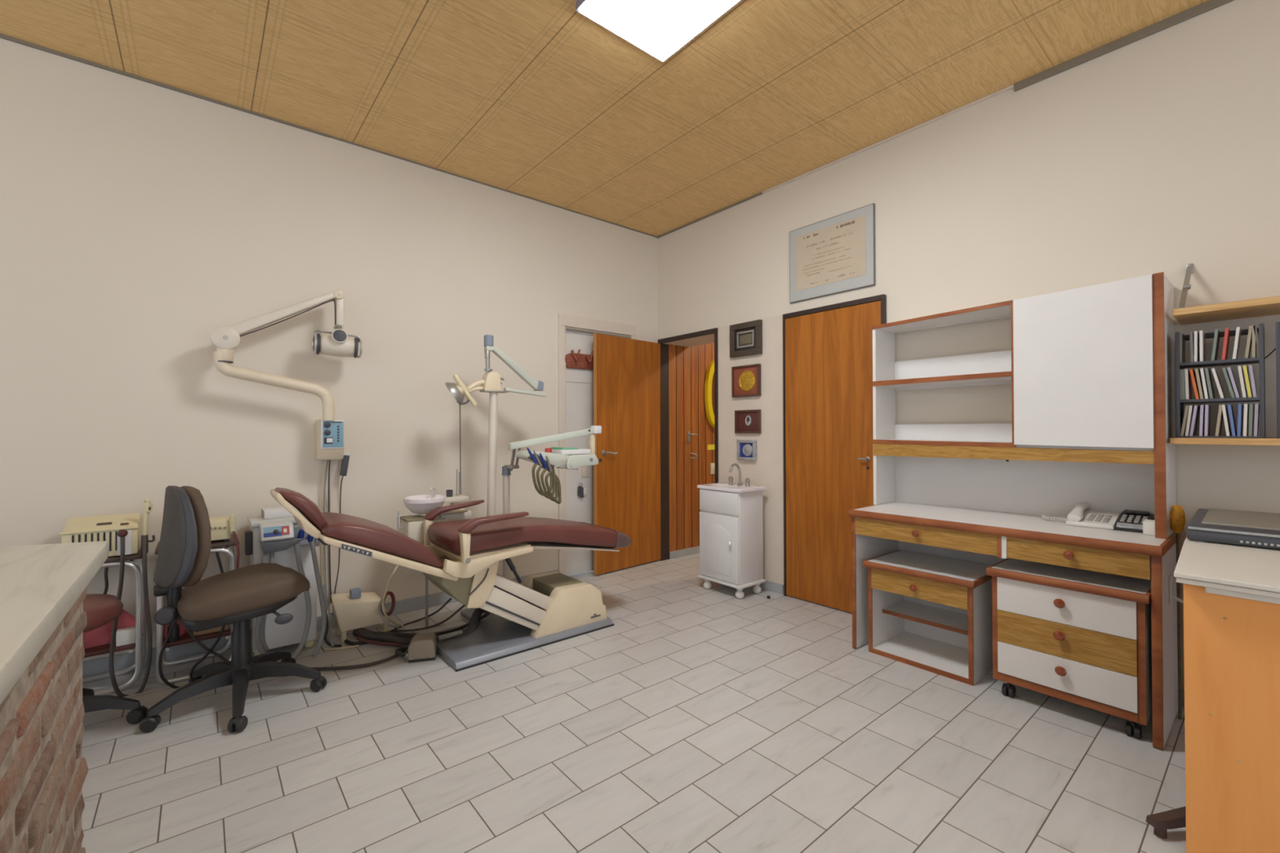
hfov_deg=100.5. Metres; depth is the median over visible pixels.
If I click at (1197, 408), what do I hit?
case
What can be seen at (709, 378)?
oval mirror
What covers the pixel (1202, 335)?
case
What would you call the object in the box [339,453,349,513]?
switch
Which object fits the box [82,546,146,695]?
side table
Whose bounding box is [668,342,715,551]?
door
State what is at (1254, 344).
case
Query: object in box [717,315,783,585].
wall
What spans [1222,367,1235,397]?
case
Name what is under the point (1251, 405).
case
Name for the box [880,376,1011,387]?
shelf
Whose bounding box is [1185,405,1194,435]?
case
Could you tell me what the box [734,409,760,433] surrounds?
framed plaque
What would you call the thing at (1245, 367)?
case
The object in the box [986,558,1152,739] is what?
base cabinet
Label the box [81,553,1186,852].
floor
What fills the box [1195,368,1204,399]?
case
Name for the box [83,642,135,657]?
shelf
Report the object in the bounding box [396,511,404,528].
water tap
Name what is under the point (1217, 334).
case
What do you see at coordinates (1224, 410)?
case
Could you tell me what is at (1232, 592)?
table
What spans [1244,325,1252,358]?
case
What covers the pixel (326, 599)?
loose cable
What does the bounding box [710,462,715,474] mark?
light switch
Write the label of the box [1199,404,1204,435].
case
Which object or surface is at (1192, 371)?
case
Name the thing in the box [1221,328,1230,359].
case
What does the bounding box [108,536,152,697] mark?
hose
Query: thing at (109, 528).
ultrasonic scaler
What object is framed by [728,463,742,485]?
faucet
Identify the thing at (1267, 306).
shelf
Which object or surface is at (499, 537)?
seat cushion
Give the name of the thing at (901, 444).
shelf
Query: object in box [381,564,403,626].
tube
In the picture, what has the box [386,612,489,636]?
cable
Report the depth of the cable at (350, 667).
2.65 m
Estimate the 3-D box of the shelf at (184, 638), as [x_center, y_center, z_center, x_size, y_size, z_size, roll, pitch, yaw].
[-2.214,1.027,2.649,0.270,0.020,0.240,0,-1,-40]
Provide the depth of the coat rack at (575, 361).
4.35 m
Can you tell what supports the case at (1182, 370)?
on the rack at (1260, 360)
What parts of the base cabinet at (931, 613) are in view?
knob, drawer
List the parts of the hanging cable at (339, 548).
cord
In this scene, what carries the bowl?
on the unit at (411, 526)
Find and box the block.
[1142,519,1155,535]
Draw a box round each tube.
[377,599,399,627]
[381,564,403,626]
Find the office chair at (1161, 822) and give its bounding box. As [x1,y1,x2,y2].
[1146,806,1186,839]
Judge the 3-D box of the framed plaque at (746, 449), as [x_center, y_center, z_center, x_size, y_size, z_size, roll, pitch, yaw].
[0.817,0.180,4.065,0.030,0.154,0.173,0,-1,-40]
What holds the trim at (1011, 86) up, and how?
attached to the wall at (1159, 152)
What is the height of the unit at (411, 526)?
1.795 m
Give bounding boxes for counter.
[0,541,108,852]
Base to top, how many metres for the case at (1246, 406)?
0.122 m
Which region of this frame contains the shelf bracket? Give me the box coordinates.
[1177,263,1193,308]
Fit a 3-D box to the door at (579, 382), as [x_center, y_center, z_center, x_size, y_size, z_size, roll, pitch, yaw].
[-0.375,0.216,4.504,0.636,1.978,0.055,0,-1,-40]
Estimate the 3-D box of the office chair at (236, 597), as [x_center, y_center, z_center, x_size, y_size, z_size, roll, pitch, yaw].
[-1.748,0.726,2.324,0.632,0.954,0.617,0,-1,-40]
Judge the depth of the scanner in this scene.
1.82 m
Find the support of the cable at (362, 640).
on the floor
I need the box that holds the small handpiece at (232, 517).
[229,515,239,568]
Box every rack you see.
[564,349,593,369]
[1174,323,1266,438]
[1275,321,1279,438]
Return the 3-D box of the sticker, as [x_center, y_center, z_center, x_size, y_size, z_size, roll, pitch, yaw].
[0.729,0.205,5.274,0.170,0.052,0.004,0,-1,-40]
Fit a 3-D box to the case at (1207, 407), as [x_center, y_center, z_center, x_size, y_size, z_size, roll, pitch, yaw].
[2.240,-0.023,2.098,0.118,0.122,0.012,0,-1,-40]
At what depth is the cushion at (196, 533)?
2.16 m
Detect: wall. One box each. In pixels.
[0,38,657,662]
[657,0,1279,689]
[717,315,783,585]
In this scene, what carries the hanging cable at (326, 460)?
hanging from the unit at (330, 432)
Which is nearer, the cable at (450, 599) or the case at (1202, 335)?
the case at (1202, 335)
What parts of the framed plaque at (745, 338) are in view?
frame, relief plate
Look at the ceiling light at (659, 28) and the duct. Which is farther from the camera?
the duct
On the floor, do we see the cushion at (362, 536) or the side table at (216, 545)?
the side table at (216, 545)
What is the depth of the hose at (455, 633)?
2.86 m
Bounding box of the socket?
[116,529,128,537]
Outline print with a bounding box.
[120,522,128,525]
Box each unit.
[210,288,362,460]
[396,334,546,626]
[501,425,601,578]
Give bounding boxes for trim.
[0,33,657,237]
[558,313,635,575]
[565,328,631,338]
[656,191,763,238]
[657,328,718,560]
[762,84,1013,193]
[782,293,886,595]
[1013,0,1233,91]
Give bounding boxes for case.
[551,448,590,454]
[1179,332,1185,362]
[1179,368,1182,399]
[1180,405,1189,435]
[1181,368,1186,399]
[1184,368,1191,399]
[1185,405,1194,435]
[1189,331,1194,361]
[1189,368,1199,399]
[1189,405,1199,435]
[1194,330,1199,361]
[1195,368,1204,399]
[1199,330,1205,361]
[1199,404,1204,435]
[1200,368,1209,399]
[1204,368,1215,398]
[1204,404,1210,435]
[1211,328,1220,360]
[1211,368,1226,398]
[1214,404,1222,435]
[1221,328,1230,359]
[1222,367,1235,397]
[1222,404,1231,435]
[1226,367,1240,397]
[1227,404,1237,435]
[1232,326,1241,359]
[1236,404,1243,436]
[1237,365,1247,397]
[1242,365,1253,397]
[1243,404,1248,436]
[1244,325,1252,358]
[1248,364,1257,397]
[1248,403,1253,436]
[1252,324,1256,357]
[1253,324,1258,355]
[1253,403,1259,436]
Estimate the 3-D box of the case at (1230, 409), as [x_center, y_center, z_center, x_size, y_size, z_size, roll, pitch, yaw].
[2.281,-0.023,2.048,0.118,0.121,0.020,0,-1,-40]
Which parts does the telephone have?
cord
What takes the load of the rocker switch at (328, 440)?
attached to the unit at (330, 432)
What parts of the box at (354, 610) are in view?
coiled cord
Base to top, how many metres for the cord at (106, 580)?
0.172 m
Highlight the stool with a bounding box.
[82,594,147,724]
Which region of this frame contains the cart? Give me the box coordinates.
[244,515,326,658]
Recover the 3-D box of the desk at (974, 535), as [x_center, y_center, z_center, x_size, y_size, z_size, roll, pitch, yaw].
[1.736,0.821,2.547,0.551,0.750,1.279,0,-1,-40]
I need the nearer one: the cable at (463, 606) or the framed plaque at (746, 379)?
the cable at (463, 606)
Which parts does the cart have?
lid, panel, selector knob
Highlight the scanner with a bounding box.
[1186,508,1279,549]
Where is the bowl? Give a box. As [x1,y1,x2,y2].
[403,487,444,514]
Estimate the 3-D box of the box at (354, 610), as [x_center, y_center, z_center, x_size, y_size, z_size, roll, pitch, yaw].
[-1.607,1.076,3.079,0.312,0.265,0.269,0,-1,-40]
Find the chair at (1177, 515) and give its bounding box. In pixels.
[1169,504,1185,719]
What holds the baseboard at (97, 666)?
attached to the wall at (140, 220)
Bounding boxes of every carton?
[115,626,135,646]
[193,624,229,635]
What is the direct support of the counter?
on the floor
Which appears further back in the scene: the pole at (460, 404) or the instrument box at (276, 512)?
the pole at (460, 404)
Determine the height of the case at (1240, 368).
0.121 m
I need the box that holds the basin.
[697,482,766,493]
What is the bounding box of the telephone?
[1041,502,1120,529]
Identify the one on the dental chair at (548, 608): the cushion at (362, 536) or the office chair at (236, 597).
the cushion at (362, 536)
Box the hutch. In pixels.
[871,271,1176,538]
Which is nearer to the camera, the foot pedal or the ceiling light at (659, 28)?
the ceiling light at (659, 28)
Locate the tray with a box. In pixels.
[515,450,598,470]
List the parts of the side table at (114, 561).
tube frame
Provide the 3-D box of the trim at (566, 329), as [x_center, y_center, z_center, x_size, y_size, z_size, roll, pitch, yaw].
[-0.342,-0.783,4.484,0.660,0.016,0.018,0,-1,-40]
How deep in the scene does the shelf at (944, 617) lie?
2.83 m
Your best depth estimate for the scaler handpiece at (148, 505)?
2.49 m
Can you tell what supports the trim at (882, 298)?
attached to the wall at (1159, 152)
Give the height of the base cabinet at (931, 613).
0.484 m
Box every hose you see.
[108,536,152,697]
[352,608,493,644]
[438,629,462,640]
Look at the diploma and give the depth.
3.52 m
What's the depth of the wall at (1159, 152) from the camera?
2.58 m
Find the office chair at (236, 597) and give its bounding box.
[138,485,326,733]
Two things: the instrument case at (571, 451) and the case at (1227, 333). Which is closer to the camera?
the case at (1227, 333)
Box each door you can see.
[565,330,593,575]
[593,333,661,575]
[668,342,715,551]
[785,300,880,613]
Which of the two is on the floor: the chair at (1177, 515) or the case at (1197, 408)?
the chair at (1177, 515)
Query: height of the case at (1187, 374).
0.122 m
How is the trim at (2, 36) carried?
attached to the wall at (140, 220)
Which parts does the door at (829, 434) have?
lever handle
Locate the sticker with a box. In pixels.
[707,444,715,449]
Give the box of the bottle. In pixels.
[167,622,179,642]
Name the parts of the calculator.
trim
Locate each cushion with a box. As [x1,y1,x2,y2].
[181,485,211,586]
[274,487,325,533]
[320,511,443,568]
[426,516,617,555]
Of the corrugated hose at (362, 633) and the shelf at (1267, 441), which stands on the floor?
the corrugated hose at (362, 633)
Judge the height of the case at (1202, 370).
0.121 m
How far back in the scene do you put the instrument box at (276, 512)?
2.86 m
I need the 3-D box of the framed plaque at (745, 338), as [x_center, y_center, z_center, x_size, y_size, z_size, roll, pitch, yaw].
[0.810,-0.669,4.078,0.030,0.255,0.296,0,-1,-40]
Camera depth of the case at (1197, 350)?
2.08 m
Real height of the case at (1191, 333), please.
0.122 m
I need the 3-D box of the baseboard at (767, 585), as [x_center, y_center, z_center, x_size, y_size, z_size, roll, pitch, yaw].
[2.591,1.157,1.949,0.016,0.065,6.115,0,-1,-40]
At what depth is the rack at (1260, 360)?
2.05 m
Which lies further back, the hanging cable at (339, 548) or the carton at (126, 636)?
the hanging cable at (339, 548)
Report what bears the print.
attached to the ultrasonic scaler
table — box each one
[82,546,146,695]
[155,533,239,684]
[1173,537,1279,852]
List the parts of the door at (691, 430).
pull handle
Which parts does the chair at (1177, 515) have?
stem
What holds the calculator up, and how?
on the desk at (974, 535)
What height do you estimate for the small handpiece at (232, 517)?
0.521 m
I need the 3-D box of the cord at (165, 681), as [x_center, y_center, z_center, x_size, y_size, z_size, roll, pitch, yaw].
[-2.133,0.989,2.482,0.045,0.513,0.173,-1,-1,40]
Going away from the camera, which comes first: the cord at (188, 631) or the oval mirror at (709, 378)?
the cord at (188, 631)
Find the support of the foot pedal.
on the floor
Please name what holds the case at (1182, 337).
on the rack at (1260, 360)
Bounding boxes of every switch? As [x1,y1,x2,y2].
[326,438,332,442]
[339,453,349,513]
[349,587,360,599]
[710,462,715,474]
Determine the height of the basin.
0.022 m
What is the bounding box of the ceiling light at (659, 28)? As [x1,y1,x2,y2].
[575,0,740,62]
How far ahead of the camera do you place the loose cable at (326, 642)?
2.89 m
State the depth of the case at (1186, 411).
2.11 m
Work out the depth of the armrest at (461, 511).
3.24 m
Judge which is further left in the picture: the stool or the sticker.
the stool
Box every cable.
[311,648,405,671]
[320,460,327,585]
[321,584,334,648]
[321,644,358,650]
[323,460,328,595]
[324,609,342,647]
[328,459,332,603]
[333,547,340,594]
[344,639,386,645]
[356,636,404,646]
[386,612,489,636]
[388,598,451,631]
[392,604,465,631]
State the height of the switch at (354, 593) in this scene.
0.050 m
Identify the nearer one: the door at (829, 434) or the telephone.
the telephone
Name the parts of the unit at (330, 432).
arm, arm, control panel, drop arm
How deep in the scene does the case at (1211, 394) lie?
2.06 m
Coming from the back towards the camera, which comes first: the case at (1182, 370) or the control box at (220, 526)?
the control box at (220, 526)
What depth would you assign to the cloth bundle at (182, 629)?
2.58 m
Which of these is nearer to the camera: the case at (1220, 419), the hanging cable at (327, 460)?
the case at (1220, 419)
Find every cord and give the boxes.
[102,567,108,594]
[158,619,180,688]
[185,627,228,661]
[189,551,225,677]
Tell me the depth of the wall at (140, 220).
2.95 m
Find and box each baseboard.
[82,569,558,677]
[669,546,699,559]
[753,580,1184,706]
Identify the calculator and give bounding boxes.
[1115,509,1154,533]
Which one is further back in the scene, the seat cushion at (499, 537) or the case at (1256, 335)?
the seat cushion at (499, 537)
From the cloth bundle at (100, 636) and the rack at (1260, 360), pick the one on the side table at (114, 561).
the cloth bundle at (100, 636)
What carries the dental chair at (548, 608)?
on the floor
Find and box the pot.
[544,448,551,453]
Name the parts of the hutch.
panel, rail, rail, rail, rail, rail, panel, sliding door, panel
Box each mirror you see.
[704,359,714,427]
[711,372,714,413]
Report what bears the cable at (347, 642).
on the floor
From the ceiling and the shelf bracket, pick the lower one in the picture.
the shelf bracket
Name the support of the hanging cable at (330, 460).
hanging from the unit at (330, 432)
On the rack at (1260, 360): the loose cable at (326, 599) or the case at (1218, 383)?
the case at (1218, 383)
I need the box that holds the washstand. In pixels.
[697,463,766,599]
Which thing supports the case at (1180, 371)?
on the rack at (1260, 360)
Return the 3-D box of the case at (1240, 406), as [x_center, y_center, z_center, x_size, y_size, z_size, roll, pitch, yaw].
[2.294,-0.024,2.033,0.118,0.122,0.012,0,-1,-40]
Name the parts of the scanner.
lid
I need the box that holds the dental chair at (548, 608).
[270,487,631,671]
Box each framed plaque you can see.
[729,319,762,358]
[731,363,760,397]
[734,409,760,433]
[737,440,757,460]
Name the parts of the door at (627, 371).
lever handle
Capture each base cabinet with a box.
[862,549,992,685]
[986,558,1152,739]
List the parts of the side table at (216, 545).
tube frame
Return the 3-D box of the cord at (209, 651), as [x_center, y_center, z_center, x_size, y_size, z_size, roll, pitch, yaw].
[-2.069,0.919,2.566,0.044,0.614,0.155,0,-1,27]
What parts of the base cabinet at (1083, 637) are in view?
knob, knob, knob, drawer, drawer, drawer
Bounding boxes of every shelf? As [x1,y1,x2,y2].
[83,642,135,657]
[163,626,231,648]
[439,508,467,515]
[877,439,1154,450]
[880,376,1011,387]
[883,600,968,631]
[1169,437,1279,445]
[1172,295,1279,324]
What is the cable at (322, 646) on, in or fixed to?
on the floor
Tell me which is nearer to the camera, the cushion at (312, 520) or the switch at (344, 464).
the cushion at (312, 520)
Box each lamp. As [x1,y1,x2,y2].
[444,372,508,406]
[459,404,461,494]
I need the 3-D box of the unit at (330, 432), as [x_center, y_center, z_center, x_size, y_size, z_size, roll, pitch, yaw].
[-1.950,-0.296,2.959,0.686,0.978,0.284,0,-1,-40]
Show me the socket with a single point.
(120, 533)
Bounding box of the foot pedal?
[395,632,436,662]
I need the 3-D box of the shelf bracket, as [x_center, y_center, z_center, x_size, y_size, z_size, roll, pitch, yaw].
[2.238,-0.577,2.181,0.275,0.231,0.029,0,-1,-40]
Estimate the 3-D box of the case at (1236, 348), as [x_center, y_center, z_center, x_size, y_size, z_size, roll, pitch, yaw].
[2.289,-0.314,2.040,0.118,0.121,0.020,0,-1,-40]
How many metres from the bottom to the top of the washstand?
0.936 m
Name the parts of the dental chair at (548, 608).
plate, name plate, post, armrest, post, armrest, lift arm, lift arm, plate, lift arm, motor, leg plate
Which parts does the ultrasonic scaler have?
plate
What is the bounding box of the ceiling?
[0,0,1208,236]
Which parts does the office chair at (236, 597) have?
height knob, tension knob, panel, stem, leg, leg, leg, seat, leg, lever, leg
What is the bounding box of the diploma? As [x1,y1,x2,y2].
[789,203,875,303]
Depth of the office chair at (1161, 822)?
1.54 m
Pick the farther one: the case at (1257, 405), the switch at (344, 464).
the switch at (344, 464)
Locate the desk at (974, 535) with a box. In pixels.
[848,501,1183,751]
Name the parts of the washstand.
false drawer, door, tap handle, tap handle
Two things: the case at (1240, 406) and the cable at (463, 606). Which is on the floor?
the cable at (463, 606)
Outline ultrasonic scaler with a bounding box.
[58,512,141,556]
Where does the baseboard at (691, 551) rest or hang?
attached to the door at (691, 430)
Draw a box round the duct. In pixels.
[328,459,338,613]
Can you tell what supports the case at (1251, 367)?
on the rack at (1260, 360)
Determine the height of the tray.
0.124 m
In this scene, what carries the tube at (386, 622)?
on the floor
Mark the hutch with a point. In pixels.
(1090, 370)
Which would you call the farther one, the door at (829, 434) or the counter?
the door at (829, 434)
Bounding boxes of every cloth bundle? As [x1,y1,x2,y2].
[82,609,143,648]
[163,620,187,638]
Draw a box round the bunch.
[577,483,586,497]
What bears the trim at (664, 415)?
attached to the wall at (1159, 152)
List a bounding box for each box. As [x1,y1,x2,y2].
[208,515,231,542]
[261,505,302,519]
[330,587,395,642]
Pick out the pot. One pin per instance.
(547, 450)
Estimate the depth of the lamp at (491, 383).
3.36 m
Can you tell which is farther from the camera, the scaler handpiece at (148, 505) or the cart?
the cart
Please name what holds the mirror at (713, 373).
attached to the oval mirror at (709, 378)
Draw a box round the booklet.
[551,447,578,449]
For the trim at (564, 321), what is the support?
attached to the wall at (140, 220)
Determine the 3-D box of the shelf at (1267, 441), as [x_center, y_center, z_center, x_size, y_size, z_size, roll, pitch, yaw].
[2.520,0.054,1.816,0.298,0.024,0.983,0,-1,-40]
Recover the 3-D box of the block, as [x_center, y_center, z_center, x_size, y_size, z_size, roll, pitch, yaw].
[2.100,0.415,2.182,0.070,0.054,0.046,0,-1,-40]
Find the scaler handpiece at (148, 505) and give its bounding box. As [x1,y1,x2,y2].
[141,497,155,554]
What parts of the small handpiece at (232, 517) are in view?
cord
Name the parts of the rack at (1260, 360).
frame, frame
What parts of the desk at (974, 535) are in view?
panel, knob, drawer, panel, knob, drawer, panel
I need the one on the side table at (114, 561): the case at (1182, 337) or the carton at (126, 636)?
the carton at (126, 636)
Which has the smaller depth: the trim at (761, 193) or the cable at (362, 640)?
the cable at (362, 640)
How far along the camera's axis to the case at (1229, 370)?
2.01 m
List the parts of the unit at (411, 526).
plate, stub post, post, arm, arm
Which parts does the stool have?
leg, seat, leg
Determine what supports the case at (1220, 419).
on the rack at (1260, 360)
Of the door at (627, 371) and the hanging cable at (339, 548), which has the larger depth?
the door at (627, 371)

